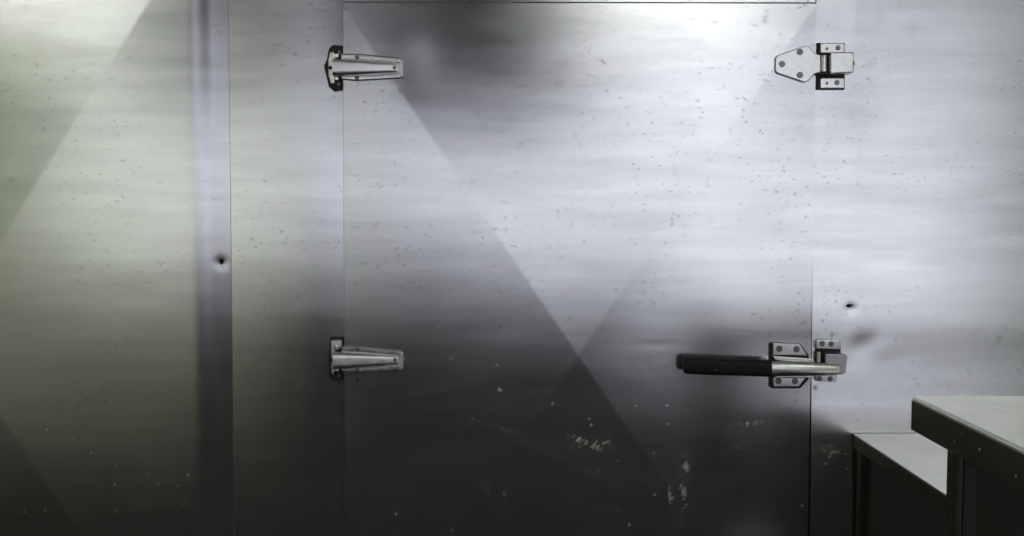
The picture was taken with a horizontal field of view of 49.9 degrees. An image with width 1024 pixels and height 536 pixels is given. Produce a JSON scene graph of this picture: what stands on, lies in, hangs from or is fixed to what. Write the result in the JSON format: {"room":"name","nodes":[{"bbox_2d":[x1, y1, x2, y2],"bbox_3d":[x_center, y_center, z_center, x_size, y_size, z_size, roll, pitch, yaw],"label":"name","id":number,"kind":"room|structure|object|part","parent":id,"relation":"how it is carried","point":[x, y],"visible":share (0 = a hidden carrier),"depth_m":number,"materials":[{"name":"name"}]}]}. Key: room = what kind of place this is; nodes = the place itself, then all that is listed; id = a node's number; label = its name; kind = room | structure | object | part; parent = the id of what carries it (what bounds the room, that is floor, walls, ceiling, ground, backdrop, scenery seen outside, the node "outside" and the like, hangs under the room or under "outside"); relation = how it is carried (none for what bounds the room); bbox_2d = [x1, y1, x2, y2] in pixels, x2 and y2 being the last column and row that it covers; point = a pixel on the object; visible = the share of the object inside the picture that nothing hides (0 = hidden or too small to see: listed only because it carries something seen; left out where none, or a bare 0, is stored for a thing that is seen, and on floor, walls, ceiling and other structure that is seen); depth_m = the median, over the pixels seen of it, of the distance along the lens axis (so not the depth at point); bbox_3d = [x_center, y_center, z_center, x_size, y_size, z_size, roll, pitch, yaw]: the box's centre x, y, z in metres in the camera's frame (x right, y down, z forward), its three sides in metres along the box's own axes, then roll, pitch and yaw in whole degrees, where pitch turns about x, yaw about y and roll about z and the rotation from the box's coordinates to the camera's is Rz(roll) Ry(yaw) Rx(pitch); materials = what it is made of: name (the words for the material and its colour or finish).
{"room":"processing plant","nodes":[
{"label":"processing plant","id":0,"kind":"room"},
{"bbox_2d":[0,0,1023,535],"bbox_3d":[-0.275,-0.208,2.233,6.700,2.680,0.152,0,4,-1],"label":"wall","id":1,"kind":"structure","parent":0,"point":[172,171],"depth_m":2.19,"materials":[{"name":"silver metal"}]},
{"bbox_3d":[-2.089,-0.204,2.158,3.069,2.680,0.021,0,4,-1],"label":"wall panel","id":2,"kind":"part","parent":1,"relation":"part of","materials":[{"name":"silver metal"}]},
{"bbox_3d":[-0.445,-0.205,2.184,0.236,2.680,0.006,0,4,-1],"label":"door jamb panel","id":3,"kind":"part","parent":1,"relation":"part of","materials":[{"name":"silver metal"}]},
{"bbox_2d":[324,3,816,535],"bbox_3d":[0.115,0.174,2.192,0.970,1.388,0.049,0,4,-1],"label":"door","id":4,"kind":"structure","parent":1,"relation":"in","point":[551,209],"depth_m":2.18,"materials":[{"name":"silver metal"}]},
{"bbox_3d":[-0.291,-0.392,2.149,0.156,0.090,0.043,0,4,-1],"label":"strap hinge","id":5,"kind":"part","parent":4,"relation":"part of","materials":[{"name":"silver metal"}]},
{"bbox_3d":[-0.291,0.183,2.185,0.150,0.090,0.043,0,4,-1],"label":"strap hinge","id":6,"kind":"part","parent":4,"relation":"part of","materials":[{"name":"silver metal"}]},
{"bbox_2d":[683,342,838,387],"bbox_3d":[0.491,0.196,2.176,0.316,0.093,0.041,0,4,-8],"label":"door handle","id":7,"kind":"object","parent":4,"relation":"attached to","point":[789,365],"depth_m":2.17,"materials":[{"name":"metal"}]},
{"bbox_3d":[0.553,0.194,2.197,0.079,0.093,0.006,0,4,-1],"label":"plate","id":8,"kind":"part","parent":7,"relation":"part of","materials":[{"name":"metal"}]},
{"bbox_3d":[0.577,0.199,2.174,0.145,0.030,0.015,0,4,-6],"label":"lever","id":9,"kind":"part","parent":7,"relation":"part of","materials":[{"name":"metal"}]},
{"bbox_2d":[775,43,854,89],"bbox_3d":[0.594,-0.398,2.164,0.156,0.092,0.036,0,4,-1],"label":"latch","id":10,"kind":"object","parent":4,"relation":"attached to","point":[830,63],"visible":1,"depth_m":2.16,"materials":[{"name":"metal"}]},
{"bbox_3d":[0.561,-0.401,2.161,0.090,0.072,0.006,0,4,-1],"label":"plate","id":11,"kind":"part","parent":10,"relation":"part of","materials":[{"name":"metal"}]},
{"bbox_3d":[0.630,-0.399,2.179,0.058,0.092,0.008,0,4,-1],"label":"plate","id":12,"kind":"part","parent":10,"relation":"part of","materials":[{"name":"metal"}]},
{"bbox_3d":[0.126,-1.034,2.139,0.915,1.020,0.007,0,4,-1],"label":"header panel","id":13,"kind":"part","parent":1,"relation":"part of","materials":[{"name":"silver metal"}]},
{"bbox_2d":[815,339,846,381],"bbox_3d":[0.636,0.187,2.197,0.060,0.090,0.026,0,4,-1],"label":"latch keeper","id":14,"kind":"object","parent":1,"relation":"attached to","point":[826,350],"visible":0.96,"depth_m":2.19,"materials":[{"name":"metal"}]},
{"bbox_3d":[0.634,0.186,2.207,0.055,0.090,0.006,0,4,-1],"label":"plate","id":15,"kind":"part","parent":14,"relation":"part of","materials":[{"name":"metal"}]},
{"bbox_3d":[1.838,-0.206,2.196,2.476,2.680,0.032,0,4,-1],"label":"wall panel","id":16,"kind":"part","parent":1,"relation":"part of","materials":[{"name":"silver metal"}]},
{"bbox_3d":[-0.249,1.323,-0.011,6.900,0.100,4.820,0,4,-1],"label":"floor","id":17,"kind":"structure","parent":0,"visible":0},
{"bbox_2d":[853,433,946,535],"bbox_3d":[1.333,0.750,1.950,1.293,0.803,0.571,0,4,-1],"label":"side table","id":18,"kind":"object","parent":17,"relation":"on","point":[902,477],"visible":0.53,"depth_m":2.03,"materials":[{"name":"metal"}]},
{"bbox_3d":[0.699,0.749,2.207,0.022,0.772,0.022,0,4,-1],"label":"leg","id":19,"kind":"part","parent":18,"relation":"part of","materials":[{"name":"metal"}]},
{"bbox_3d":[0.713,0.755,1.944,0.012,0.752,0.568,0,4,-1],"label":"panel","id":20,"kind":"part","parent":18,"relation":"part of","materials":[{"name":"grey metal"}]},
{"bbox_2d":[911,395,1023,535],"bbox_3d":[1.313,0.694,1.385,1.446,0.983,0.550,0,4,-1],"label":"table","id":21,"kind":"object","parent":17,"relation":"on","point":[982,437],"depth_m":1.45,"materials":[{"name":"metal"}]},
{"bbox_3d":[0.604,0.712,1.528,0.016,0.929,0.018,0,4,-1],"label":"leg","id":22,"kind":"part","parent":21,"relation":"part of","materials":[{"name":"metal"}]},
{"bbox_2d":[912,396,1023,453],"bbox_3d":[1.314,0.230,1.356,1.444,0.052,0.550,0,4,-1],"label":"countertop","id":23,"kind":"structure","parent":21,"relation":"on","point":[1004,427],"depth_m":1.48,"materials":[{"name":"metal"}]},
{"bbox_3d":[0.620,0.715,1.326,0.012,0.909,0.305,0,4,-1],"label":"panel","id":24,"kind":"part","parent":21,"relation":"part of","materials":[{"name":"grey metal"}]}
]}

